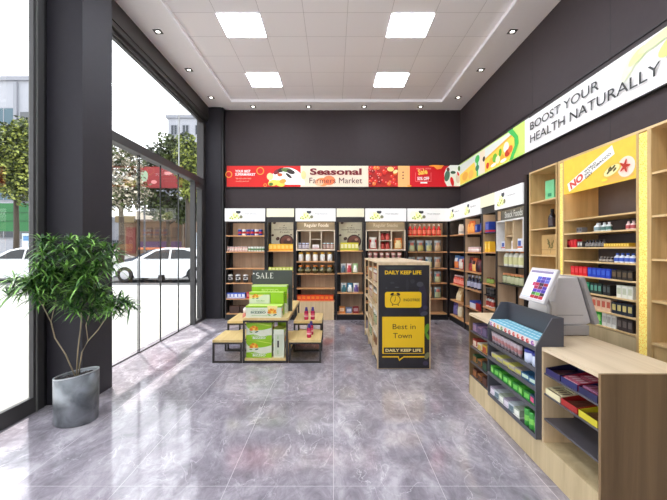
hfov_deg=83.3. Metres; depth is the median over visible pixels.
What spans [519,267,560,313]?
display
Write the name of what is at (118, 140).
trim
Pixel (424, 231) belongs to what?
sauce bottle
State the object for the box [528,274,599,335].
cash till
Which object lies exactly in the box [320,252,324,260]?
jar
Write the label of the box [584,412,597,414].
bar
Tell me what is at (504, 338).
cup
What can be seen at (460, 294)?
snack bag
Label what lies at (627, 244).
pack
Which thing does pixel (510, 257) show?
milk bottle
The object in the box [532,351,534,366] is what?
tub
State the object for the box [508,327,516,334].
carton
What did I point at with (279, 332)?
carton
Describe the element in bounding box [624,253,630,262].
bottle
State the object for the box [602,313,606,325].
pack
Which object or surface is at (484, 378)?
box
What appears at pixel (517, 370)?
box
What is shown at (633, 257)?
bottle
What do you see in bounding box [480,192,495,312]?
shelving unit
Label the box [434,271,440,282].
snack bag
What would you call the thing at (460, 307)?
snack bag
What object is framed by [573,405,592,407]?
bar
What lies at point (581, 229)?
pack
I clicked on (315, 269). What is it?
jar
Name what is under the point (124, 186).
street tree
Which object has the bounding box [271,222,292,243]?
poster
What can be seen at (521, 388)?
pack
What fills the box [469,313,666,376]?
countertop
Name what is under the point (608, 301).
pack
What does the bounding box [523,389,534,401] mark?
pack
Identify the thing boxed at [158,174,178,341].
door
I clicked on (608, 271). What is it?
pack
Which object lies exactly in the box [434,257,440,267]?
snack bag
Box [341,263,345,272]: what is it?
snack bag
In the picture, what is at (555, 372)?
bar
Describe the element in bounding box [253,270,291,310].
board
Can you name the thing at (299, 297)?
carton
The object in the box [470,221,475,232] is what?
snack bag
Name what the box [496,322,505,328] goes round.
carton
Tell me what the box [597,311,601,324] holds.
pack
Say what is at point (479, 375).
box
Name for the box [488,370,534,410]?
shelf
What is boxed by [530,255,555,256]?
shelf
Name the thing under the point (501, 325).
carton
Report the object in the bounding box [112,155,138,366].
door
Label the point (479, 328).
box
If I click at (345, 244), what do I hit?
carton
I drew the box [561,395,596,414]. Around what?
box
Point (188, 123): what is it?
apartment block
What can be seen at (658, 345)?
shelf
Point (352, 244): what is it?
carton
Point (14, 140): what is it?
street tree
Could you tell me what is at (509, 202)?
shelving unit
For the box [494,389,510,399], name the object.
box
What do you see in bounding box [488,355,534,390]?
shelf
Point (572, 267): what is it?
pack
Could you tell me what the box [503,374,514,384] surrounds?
pack
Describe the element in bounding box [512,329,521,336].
carton
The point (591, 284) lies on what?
pack
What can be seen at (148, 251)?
car
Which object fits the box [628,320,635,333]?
pack
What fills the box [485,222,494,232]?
carton
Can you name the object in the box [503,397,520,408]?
box
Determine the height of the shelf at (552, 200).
0.018 m
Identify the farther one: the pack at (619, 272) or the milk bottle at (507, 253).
the milk bottle at (507, 253)
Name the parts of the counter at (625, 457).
panel, panel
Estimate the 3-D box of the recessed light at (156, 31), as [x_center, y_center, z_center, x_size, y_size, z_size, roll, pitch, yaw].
[-2.630,-3.256,5.620,0.120,0.006,0.120,0,0,0]
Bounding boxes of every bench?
[212,330,245,362]
[227,313,246,348]
[289,330,321,362]
[294,313,322,339]
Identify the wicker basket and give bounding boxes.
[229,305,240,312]
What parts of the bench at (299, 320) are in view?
leg frame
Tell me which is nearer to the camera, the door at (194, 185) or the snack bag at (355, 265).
the door at (194, 185)
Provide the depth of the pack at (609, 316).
3.50 m
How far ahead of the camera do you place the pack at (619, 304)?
3.38 m
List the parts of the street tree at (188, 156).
crown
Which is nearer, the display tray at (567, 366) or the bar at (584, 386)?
the bar at (584, 386)
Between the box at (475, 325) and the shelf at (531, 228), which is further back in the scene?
the shelf at (531, 228)
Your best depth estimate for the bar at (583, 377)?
2.48 m
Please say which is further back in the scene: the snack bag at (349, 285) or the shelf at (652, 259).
the snack bag at (349, 285)
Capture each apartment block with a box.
[0,76,28,253]
[112,217,118,248]
[165,115,196,208]
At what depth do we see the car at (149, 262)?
18.25 m
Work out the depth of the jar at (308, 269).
8.49 m
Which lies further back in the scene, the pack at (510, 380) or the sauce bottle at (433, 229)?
the sauce bottle at (433, 229)
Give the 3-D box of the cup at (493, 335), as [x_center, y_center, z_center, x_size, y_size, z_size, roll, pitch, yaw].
[1.508,0.824,3.514,0.053,0.108,0.053,0,0,0]
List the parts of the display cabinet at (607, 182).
light panel, panel, panel, light panel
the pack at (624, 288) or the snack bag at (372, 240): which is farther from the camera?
the snack bag at (372, 240)
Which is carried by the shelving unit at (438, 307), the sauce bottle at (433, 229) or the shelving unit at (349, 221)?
the sauce bottle at (433, 229)
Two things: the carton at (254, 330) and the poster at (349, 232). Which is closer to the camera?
the carton at (254, 330)
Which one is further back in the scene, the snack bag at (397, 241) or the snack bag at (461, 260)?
the snack bag at (397, 241)
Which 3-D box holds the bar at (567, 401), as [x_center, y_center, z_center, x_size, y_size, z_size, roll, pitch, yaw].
[1.635,1.020,2.482,0.190,0.021,0.034,0,0,0]
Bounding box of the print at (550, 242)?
[547,239,553,252]
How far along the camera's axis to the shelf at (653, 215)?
2.98 m
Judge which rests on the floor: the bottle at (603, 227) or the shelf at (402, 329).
the shelf at (402, 329)
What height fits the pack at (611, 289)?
0.100 m
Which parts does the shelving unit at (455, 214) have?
shelf, shelf, shelf, shelf, shelf, frame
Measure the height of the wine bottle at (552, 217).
0.240 m
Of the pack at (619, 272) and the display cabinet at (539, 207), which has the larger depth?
the display cabinet at (539, 207)
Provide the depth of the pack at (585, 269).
3.83 m
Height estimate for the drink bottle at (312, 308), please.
0.200 m
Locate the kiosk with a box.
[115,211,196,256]
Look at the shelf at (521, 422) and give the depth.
3.04 m
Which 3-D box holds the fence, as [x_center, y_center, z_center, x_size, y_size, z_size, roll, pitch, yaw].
[-28.952,-1.254,33.000,5.272,5.748,0.120,0,0,0]
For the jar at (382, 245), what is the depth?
8.49 m
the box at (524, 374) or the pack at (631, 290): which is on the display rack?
the box at (524, 374)
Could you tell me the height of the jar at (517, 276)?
0.160 m
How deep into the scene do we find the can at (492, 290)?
6.31 m
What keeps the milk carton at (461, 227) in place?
on the shelving unit at (455, 214)
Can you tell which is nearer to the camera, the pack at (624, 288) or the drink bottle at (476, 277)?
the pack at (624, 288)
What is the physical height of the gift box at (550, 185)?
0.250 m
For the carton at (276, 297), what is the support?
on the carton
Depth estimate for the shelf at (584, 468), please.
2.46 m
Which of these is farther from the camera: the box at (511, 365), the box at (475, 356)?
the box at (475, 356)
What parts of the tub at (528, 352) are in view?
lid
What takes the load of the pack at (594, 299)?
on the display cabinet at (607, 182)
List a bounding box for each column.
[47,0,111,404]
[197,107,224,319]
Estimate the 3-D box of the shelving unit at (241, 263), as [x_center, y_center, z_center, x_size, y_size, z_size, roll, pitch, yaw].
[-1.989,0.345,8.596,0.912,2.510,0.368,0,0,0]
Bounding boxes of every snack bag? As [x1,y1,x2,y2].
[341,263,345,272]
[341,283,346,291]
[347,263,351,272]
[347,283,352,291]
[352,263,357,272]
[353,283,358,291]
[369,237,376,248]
[394,238,401,248]
[408,240,414,251]
[417,240,423,251]
[425,240,431,251]
[425,257,431,267]
[434,240,440,251]
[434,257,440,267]
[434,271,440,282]
[434,287,440,297]
[453,302,457,314]
[454,255,459,268]
[456,288,463,301]
[458,304,463,317]
[459,256,463,269]
[469,257,474,270]
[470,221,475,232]
[472,258,477,271]
[476,259,480,271]
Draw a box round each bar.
[549,387,562,390]
[551,370,576,371]
[552,389,565,392]
[555,372,576,373]
[555,391,570,394]
[564,376,580,378]
[567,401,590,402]
[568,378,584,380]
[570,403,594,404]
[571,380,588,382]
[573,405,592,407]
[580,376,596,378]
[582,385,597,388]
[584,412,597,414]
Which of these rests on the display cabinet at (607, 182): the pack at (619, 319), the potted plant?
the pack at (619, 319)
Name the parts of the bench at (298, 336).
leg frame, leg frame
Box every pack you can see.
[470,300,480,310]
[490,365,500,373]
[494,368,504,377]
[499,371,509,380]
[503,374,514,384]
[508,378,518,387]
[512,381,524,392]
[518,385,530,396]
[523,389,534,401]
[530,394,534,405]
[571,266,574,274]
[574,239,581,246]
[575,266,578,274]
[579,227,586,232]
[579,266,586,275]
[580,241,586,246]
[583,267,587,275]
[588,267,593,276]
[590,283,593,292]
[592,268,595,276]
[592,297,601,308]
[594,283,601,293]
[596,268,600,277]
[597,298,600,309]
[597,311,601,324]
[598,284,602,294]
[601,268,607,277]
[601,298,607,310]
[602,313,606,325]
[603,284,609,294]
[606,269,616,278]
[606,299,616,312]
[607,285,616,295]
[607,314,611,327]
[612,270,616,278]
[612,301,618,313]
[612,315,618,328]
[617,270,627,279]
[617,285,626,297]
[617,302,623,314]
[617,317,626,330]
[622,271,626,280]
[622,286,626,298]
[622,303,629,315]
[622,319,631,331]
[626,243,635,246]
[627,271,635,280]
[627,286,635,299]
[627,304,635,317]
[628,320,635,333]
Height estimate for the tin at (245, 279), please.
0.190 m
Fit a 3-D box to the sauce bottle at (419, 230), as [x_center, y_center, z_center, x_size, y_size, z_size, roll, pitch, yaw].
[1.961,-0.433,8.550,0.100,0.255,0.100,0,0,0]
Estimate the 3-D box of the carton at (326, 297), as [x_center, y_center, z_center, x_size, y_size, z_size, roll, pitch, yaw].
[-0.154,1.107,8.559,0.100,0.125,0.141,0,0,0]
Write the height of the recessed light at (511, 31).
0.006 m
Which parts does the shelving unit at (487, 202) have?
rail, shelf, shelf, shelf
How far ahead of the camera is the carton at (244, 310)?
5.97 m
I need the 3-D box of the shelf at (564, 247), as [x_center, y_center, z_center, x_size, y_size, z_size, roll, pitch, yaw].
[2.744,-0.011,3.658,0.379,0.014,0.995,0,0,0]
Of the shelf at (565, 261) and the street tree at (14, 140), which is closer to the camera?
the shelf at (565, 261)
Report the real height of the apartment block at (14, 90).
22.700 m
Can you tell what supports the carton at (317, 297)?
on the shelving unit at (313, 226)
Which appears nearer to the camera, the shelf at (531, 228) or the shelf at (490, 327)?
the shelf at (490, 327)
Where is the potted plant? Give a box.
[0,231,145,427]
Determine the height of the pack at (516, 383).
0.070 m
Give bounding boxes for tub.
[524,347,533,363]
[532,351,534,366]
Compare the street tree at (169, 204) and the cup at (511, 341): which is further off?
the street tree at (169, 204)
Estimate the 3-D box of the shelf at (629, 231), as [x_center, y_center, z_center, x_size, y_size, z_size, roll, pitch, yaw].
[2.744,-0.163,3.658,0.379,0.014,0.995,0,0,0]
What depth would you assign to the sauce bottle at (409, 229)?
8.51 m
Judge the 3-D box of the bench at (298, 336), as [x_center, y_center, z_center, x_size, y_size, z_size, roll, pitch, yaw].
[-0.401,1.438,5.572,0.452,0.323,0.625,0,0,0]
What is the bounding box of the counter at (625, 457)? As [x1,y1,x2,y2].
[469,313,666,499]
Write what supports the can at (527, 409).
on the display rack
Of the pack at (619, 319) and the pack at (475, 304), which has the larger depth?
the pack at (475, 304)
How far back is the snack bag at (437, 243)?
8.54 m
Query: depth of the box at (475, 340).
4.07 m
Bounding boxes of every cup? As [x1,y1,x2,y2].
[491,331,495,342]
[494,332,497,344]
[497,333,501,345]
[500,335,505,347]
[503,337,507,349]
[506,338,511,351]
[510,340,515,353]
[513,342,519,355]
[517,344,523,357]
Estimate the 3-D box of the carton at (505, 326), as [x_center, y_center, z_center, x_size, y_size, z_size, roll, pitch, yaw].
[1.505,0.694,3.221,0.058,0.062,0.071,0,0,0]
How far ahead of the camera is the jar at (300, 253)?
8.49 m
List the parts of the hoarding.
post, post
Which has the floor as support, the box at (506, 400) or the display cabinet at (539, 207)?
the display cabinet at (539, 207)
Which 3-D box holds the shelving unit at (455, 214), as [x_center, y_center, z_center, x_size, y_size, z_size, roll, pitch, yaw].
[2.760,0.345,7.978,0.368,2.510,0.945,0,0,0]
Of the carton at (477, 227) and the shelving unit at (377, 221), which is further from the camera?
the shelving unit at (377, 221)
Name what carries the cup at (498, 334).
on the display rack
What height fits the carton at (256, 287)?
0.421 m
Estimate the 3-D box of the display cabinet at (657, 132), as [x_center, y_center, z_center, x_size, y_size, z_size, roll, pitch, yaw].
[2.750,0.305,2.680,0.400,2.590,0.700,0,0,0]
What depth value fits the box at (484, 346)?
3.82 m
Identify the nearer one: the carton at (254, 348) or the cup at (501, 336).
the cup at (501, 336)
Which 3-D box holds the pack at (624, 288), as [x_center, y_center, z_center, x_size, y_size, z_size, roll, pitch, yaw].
[2.604,0.383,3.320,0.061,0.110,0.057,0,0,0]
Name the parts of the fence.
post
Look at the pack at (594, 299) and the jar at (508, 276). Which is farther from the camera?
the jar at (508, 276)
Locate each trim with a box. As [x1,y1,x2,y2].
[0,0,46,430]
[112,130,203,184]
[160,0,518,101]
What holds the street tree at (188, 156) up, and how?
on the pavement
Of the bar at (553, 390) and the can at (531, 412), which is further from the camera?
the can at (531, 412)
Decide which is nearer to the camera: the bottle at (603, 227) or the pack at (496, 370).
the pack at (496, 370)
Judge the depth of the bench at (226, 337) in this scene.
5.29 m
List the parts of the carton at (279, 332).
lid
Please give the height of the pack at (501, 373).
0.070 m
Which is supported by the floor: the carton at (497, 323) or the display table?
the display table
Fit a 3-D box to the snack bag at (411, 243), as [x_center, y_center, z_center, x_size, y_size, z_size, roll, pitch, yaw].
[1.785,-0.069,8.570,0.165,0.255,0.100,0,0,0]
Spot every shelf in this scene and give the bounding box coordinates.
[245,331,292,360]
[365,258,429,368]
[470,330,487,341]
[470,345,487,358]
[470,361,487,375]
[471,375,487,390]
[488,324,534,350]
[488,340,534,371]
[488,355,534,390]
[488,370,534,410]
[488,391,534,438]
[530,197,555,203]
[530,227,555,230]
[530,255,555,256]
[544,373,597,405]
[544,393,597,430]
[544,418,597,462]
[547,443,597,489]
[564,212,635,221]
[564,229,635,234]
[564,247,635,248]
[564,260,635,264]
[564,274,635,282]
[589,323,635,336]
[590,293,635,301]
[595,309,635,319]
[652,169,666,174]
[652,214,666,217]
[652,259,666,260]
[652,300,666,304]
[652,342,666,348]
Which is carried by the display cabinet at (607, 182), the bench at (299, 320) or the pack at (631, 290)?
the pack at (631, 290)
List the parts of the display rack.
panel, panel, panel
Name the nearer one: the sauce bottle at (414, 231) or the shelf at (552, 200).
the shelf at (552, 200)
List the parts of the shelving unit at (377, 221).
panel, rail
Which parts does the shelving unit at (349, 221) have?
shelf, shelf, shelf, shelf, rail, panel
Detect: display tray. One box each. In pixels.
[546,364,585,380]
[546,385,577,402]
[561,372,597,390]
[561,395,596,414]
[579,383,597,402]
[579,406,597,427]
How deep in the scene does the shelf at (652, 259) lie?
2.94 m
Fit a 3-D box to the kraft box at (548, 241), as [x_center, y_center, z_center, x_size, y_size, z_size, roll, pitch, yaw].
[2.708,-0.052,4.625,0.127,0.250,0.304,0,0,0]
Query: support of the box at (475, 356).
on the counter at (625, 457)
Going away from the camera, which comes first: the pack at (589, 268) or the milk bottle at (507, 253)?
the pack at (589, 268)
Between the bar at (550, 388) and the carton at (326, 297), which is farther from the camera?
the carton at (326, 297)
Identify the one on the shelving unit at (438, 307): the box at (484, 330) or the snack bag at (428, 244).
the snack bag at (428, 244)
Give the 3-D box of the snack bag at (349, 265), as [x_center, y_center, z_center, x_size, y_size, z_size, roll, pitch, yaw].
[0.360,0.438,8.550,0.100,0.215,0.091,0,0,38]
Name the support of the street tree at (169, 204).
on the pavement
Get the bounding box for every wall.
[112,0,208,122]
[225,110,460,316]
[460,0,666,203]
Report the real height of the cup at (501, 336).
0.108 m
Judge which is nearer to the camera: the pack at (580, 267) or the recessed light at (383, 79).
the pack at (580, 267)
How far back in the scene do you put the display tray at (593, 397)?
2.25 m
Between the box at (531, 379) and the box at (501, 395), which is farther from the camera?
the box at (501, 395)
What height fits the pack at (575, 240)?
0.085 m
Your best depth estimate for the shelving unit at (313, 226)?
8.51 m
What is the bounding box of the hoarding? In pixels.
[140,167,185,254]
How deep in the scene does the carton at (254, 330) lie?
5.31 m
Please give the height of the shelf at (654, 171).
0.018 m
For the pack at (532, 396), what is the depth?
2.79 m
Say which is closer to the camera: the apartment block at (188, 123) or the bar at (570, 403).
the bar at (570, 403)
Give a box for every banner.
[225,165,459,187]
[459,25,666,186]
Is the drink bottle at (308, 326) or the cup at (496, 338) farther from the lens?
the drink bottle at (308, 326)
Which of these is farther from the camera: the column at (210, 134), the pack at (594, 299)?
the column at (210, 134)
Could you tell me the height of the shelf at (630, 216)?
0.014 m
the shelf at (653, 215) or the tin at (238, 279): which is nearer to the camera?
the shelf at (653, 215)
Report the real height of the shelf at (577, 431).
0.012 m
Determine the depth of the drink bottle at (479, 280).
6.89 m
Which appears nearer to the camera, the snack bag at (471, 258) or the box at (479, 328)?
the box at (479, 328)
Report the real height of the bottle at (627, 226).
0.075 m
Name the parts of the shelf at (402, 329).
upright frame, upright frame, upright frame, shelf, upright frame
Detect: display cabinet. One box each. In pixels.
[529,162,557,272]
[558,127,648,356]
[649,120,666,362]
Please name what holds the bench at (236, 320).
on the floor
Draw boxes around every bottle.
[304,307,307,319]
[307,323,310,337]
[310,321,313,334]
[311,307,314,319]
[408,224,411,234]
[412,224,416,234]
[417,224,421,234]
[422,224,426,234]
[427,224,430,234]
[432,224,435,234]
[437,224,440,234]
[467,274,470,287]
[470,275,474,288]
[474,276,477,289]
[477,276,480,290]
[491,298,494,307]
[504,251,509,265]
[508,251,514,266]
[513,251,518,266]
[518,252,523,267]
[548,209,555,227]
[594,223,601,231]
[601,222,605,230]
[606,222,612,230]
[614,253,619,262]
[619,253,624,262]
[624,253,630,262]
[625,221,630,229]
[630,221,635,228]
[630,253,635,262]
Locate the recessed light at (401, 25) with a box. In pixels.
[386,13,434,37]
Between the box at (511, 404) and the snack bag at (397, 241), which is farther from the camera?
the snack bag at (397, 241)
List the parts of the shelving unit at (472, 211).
shelf, shelf, shelf, shelf, shelf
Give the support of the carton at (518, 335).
on the display rack
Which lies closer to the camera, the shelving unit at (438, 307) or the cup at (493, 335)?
the cup at (493, 335)
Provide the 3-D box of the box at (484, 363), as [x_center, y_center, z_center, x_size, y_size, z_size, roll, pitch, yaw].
[1.640,1.198,3.825,0.203,0.080,0.112,0,0,0]
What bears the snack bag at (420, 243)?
on the shelving unit at (438, 307)
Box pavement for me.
[0,285,196,411]
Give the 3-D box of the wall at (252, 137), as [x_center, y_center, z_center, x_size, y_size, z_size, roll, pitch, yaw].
[-0.010,-0.905,8.849,6.180,5.010,0.102,0,0,0]
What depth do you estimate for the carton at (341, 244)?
8.49 m
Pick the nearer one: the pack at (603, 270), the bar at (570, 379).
the bar at (570, 379)
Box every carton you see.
[242,307,245,317]
[246,304,282,317]
[246,322,273,339]
[246,339,272,357]
[249,291,270,303]
[252,284,287,312]
[270,291,284,303]
[273,326,285,357]
[278,322,285,325]
[297,294,301,300]
[306,294,310,300]
[315,294,319,300]
[324,294,328,300]
[339,306,344,312]
[340,243,343,250]
[344,243,347,250]
[346,307,351,312]
[351,243,354,250]
[353,306,358,312]
[458,224,463,233]
[475,224,479,231]
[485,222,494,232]
[485,241,487,251]
[488,241,494,251]
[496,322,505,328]
[500,324,507,330]
[504,325,512,332]
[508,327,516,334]
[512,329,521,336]
[516,331,525,338]
[517,238,521,248]
[520,333,530,340]
[525,335,535,343]
[530,337,539,345]
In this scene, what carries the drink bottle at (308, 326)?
on the bench at (298, 336)
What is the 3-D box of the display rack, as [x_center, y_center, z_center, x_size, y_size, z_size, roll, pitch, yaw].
[1.571,0.944,3.148,0.205,0.883,0.853,0,0,0]
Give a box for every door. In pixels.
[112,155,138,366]
[139,155,160,352]
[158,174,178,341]
[190,181,202,324]
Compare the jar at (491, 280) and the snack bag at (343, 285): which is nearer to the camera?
the jar at (491, 280)
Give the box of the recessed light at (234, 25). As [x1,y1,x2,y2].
[215,13,266,37]
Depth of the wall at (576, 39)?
4.95 m
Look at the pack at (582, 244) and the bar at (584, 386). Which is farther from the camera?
the pack at (582, 244)
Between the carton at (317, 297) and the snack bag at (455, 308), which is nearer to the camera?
the snack bag at (455, 308)
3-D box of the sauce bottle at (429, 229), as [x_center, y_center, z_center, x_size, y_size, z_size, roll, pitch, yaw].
[2.181,-0.433,8.550,0.100,0.255,0.100,0,0,0]
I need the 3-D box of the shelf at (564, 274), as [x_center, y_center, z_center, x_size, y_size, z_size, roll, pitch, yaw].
[2.744,0.284,3.658,0.379,0.014,0.995,0,0,0]
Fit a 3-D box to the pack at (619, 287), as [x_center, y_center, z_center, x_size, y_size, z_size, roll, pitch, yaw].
[2.604,0.383,3.383,0.061,0.110,0.057,0,0,0]
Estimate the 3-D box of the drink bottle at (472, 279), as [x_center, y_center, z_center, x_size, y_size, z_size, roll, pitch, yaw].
[2.704,0.636,7.260,0.100,0.260,0.100,0,0,0]
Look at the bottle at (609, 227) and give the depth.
3.52 m
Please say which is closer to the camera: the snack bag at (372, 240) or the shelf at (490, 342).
the shelf at (490, 342)
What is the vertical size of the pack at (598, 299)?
0.115 m
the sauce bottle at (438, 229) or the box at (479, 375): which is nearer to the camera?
the box at (479, 375)
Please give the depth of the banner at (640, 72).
4.36 m
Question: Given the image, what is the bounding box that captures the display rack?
[488,302,563,439]
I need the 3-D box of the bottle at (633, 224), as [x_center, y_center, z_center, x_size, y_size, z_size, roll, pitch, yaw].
[2.605,-0.207,3.253,0.049,0.075,0.049,0,0,0]
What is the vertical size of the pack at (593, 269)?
0.090 m
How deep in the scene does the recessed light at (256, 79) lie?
7.28 m
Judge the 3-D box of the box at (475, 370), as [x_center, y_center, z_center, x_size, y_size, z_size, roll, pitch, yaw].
[1.640,1.354,4.089,0.203,0.080,0.112,0,0,0]
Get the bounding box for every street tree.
[0,115,28,248]
[112,145,153,262]
[135,131,196,247]
[171,133,196,247]
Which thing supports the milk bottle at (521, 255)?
on the shelving unit at (509, 202)
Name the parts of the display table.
leg frame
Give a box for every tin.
[228,274,232,282]
[236,274,240,282]
[243,274,247,282]
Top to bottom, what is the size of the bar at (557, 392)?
0.021 m
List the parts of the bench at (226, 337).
leg frame, leg frame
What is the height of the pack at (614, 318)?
0.120 m
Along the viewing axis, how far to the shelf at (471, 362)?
3.92 m
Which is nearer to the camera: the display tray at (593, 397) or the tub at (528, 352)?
the display tray at (593, 397)
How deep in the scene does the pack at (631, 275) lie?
3.24 m
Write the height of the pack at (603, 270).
0.090 m
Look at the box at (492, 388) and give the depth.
3.50 m
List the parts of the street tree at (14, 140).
crown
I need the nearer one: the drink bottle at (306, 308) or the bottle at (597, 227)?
the bottle at (597, 227)
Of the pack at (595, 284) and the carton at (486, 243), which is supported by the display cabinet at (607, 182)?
the pack at (595, 284)
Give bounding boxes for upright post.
[524,175,528,306]
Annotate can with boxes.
[486,287,490,294]
[490,288,494,295]
[524,406,531,425]
[529,410,534,430]
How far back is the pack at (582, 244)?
3.88 m
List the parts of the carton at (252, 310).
lid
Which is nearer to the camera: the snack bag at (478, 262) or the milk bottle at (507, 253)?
the milk bottle at (507, 253)
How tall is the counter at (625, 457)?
0.891 m
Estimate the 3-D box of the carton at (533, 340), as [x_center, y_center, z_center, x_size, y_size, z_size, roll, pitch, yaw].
[1.505,0.694,2.784,0.058,0.062,0.071,0,0,0]
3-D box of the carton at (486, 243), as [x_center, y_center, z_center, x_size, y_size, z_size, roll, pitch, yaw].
[2.703,-0.040,6.518,0.121,0.180,0.085,0,0,0]
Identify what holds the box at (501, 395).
on the display rack
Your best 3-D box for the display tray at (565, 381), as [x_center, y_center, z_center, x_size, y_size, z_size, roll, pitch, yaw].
[1.635,0.853,2.425,0.228,0.075,0.165,0,0,0]
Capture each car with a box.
[0,248,28,277]
[112,248,196,281]
[112,250,134,263]
[125,249,155,261]
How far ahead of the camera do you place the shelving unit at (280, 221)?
8.73 m
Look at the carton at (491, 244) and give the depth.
6.34 m
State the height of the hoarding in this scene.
7.733 m
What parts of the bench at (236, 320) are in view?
leg frame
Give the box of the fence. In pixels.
[0,202,28,232]
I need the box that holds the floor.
[0,317,569,499]
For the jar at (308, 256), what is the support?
on the shelving unit at (313, 226)
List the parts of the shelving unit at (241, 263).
shelf, shelf, shelf, shelf, shelf, rail, panel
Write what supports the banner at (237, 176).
attached to the wall at (252, 137)
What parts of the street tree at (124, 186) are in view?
crown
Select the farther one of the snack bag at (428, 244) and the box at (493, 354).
the snack bag at (428, 244)
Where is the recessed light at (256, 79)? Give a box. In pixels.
[245,72,281,86]
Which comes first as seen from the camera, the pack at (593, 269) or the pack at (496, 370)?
the pack at (496, 370)
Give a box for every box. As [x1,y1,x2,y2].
[473,323,487,332]
[473,338,486,347]
[473,354,485,363]
[473,368,482,377]
[477,326,487,334]
[477,342,487,351]
[477,358,487,367]
[477,373,486,382]
[482,328,487,338]
[482,344,487,354]
[482,361,487,371]
[482,376,487,386]
[490,385,505,395]
[491,351,505,358]
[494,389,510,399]
[496,355,510,362]
[499,393,515,403]
[502,358,516,366]
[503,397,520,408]
[508,362,523,370]
[508,401,526,412]
[513,405,527,419]
[514,366,531,375]
[521,371,534,380]
[528,376,534,385]
[542,234,555,254]
[545,179,555,198]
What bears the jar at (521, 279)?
on the shelving unit at (509, 202)
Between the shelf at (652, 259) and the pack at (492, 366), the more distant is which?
the pack at (492, 366)
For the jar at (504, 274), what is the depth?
5.86 m
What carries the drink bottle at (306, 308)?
on the bench at (299, 320)
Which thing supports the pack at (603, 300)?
on the display cabinet at (607, 182)
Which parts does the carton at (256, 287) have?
lid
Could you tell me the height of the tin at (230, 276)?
0.190 m
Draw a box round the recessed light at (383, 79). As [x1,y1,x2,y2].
[373,72,409,86]
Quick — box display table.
[243,301,298,362]
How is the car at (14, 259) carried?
on the road
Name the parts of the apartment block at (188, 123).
pane, cornice, pane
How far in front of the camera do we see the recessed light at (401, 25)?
5.52 m
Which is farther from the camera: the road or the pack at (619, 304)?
the road
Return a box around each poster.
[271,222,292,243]
[339,222,361,249]
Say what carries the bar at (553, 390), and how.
in the display tray at (556, 397)
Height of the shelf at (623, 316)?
0.014 m
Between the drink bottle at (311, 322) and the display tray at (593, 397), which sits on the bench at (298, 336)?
the drink bottle at (311, 322)
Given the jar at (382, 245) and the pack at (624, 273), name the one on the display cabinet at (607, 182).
the pack at (624, 273)
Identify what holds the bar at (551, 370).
in the display tray at (567, 366)
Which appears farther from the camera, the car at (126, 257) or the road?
the car at (126, 257)
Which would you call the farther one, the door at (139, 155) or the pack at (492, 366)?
the door at (139, 155)
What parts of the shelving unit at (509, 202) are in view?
shelf, rail, panel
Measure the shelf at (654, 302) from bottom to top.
0.018 m
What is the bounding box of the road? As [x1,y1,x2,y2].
[0,277,196,284]
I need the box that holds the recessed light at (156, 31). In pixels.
[152,29,163,33]
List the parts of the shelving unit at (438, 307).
panel, shelf, shelf, rail, shelf, shelf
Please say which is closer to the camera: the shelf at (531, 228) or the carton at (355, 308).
the shelf at (531, 228)
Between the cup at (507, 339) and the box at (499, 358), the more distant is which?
the box at (499, 358)
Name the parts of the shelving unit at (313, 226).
shelf, shelf, shelf, rail, shelf, panel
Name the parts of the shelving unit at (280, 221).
rail, panel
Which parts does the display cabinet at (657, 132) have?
panel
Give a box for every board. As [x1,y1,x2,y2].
[22,233,28,247]
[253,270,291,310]
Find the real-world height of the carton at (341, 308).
0.145 m
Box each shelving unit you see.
[225,208,266,319]
[267,208,294,319]
[295,208,335,319]
[336,208,363,319]
[364,208,405,319]
[406,208,447,319]
[448,204,463,327]
[463,198,481,330]
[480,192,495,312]
[495,183,523,307]
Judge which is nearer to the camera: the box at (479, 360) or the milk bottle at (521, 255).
the box at (479, 360)
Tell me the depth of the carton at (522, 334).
2.93 m
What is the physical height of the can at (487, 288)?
0.120 m
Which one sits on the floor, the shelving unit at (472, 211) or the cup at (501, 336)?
the shelving unit at (472, 211)
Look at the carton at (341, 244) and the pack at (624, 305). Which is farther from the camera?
the carton at (341, 244)
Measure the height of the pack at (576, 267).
0.095 m
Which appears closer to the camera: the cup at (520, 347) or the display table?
the cup at (520, 347)
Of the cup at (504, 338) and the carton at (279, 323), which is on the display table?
the carton at (279, 323)
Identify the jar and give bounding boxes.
[297,265,303,272]
[299,252,302,260]
[305,265,311,272]
[306,252,310,260]
[312,265,318,272]
[313,252,317,260]
[319,265,325,272]
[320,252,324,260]
[326,265,332,272]
[328,252,331,260]
[380,242,384,248]
[489,278,494,283]
[502,273,506,282]
[506,273,512,283]
[510,274,514,284]
[515,274,520,285]
[519,275,523,286]
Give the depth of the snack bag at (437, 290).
8.54 m
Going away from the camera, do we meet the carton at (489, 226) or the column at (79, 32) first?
the column at (79, 32)
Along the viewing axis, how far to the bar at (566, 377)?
2.48 m
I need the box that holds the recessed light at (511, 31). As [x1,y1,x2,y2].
[507,29,517,33]
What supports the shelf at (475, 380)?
attached to the counter at (625, 457)
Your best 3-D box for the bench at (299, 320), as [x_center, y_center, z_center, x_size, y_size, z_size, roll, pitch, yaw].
[-0.405,1.367,6.275,0.445,0.465,0.750,0,0,0]
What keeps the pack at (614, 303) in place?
on the display cabinet at (607, 182)
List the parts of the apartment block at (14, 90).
pane, pane, pane, cornice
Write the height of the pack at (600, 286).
0.100 m
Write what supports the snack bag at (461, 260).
on the shelving unit at (455, 214)

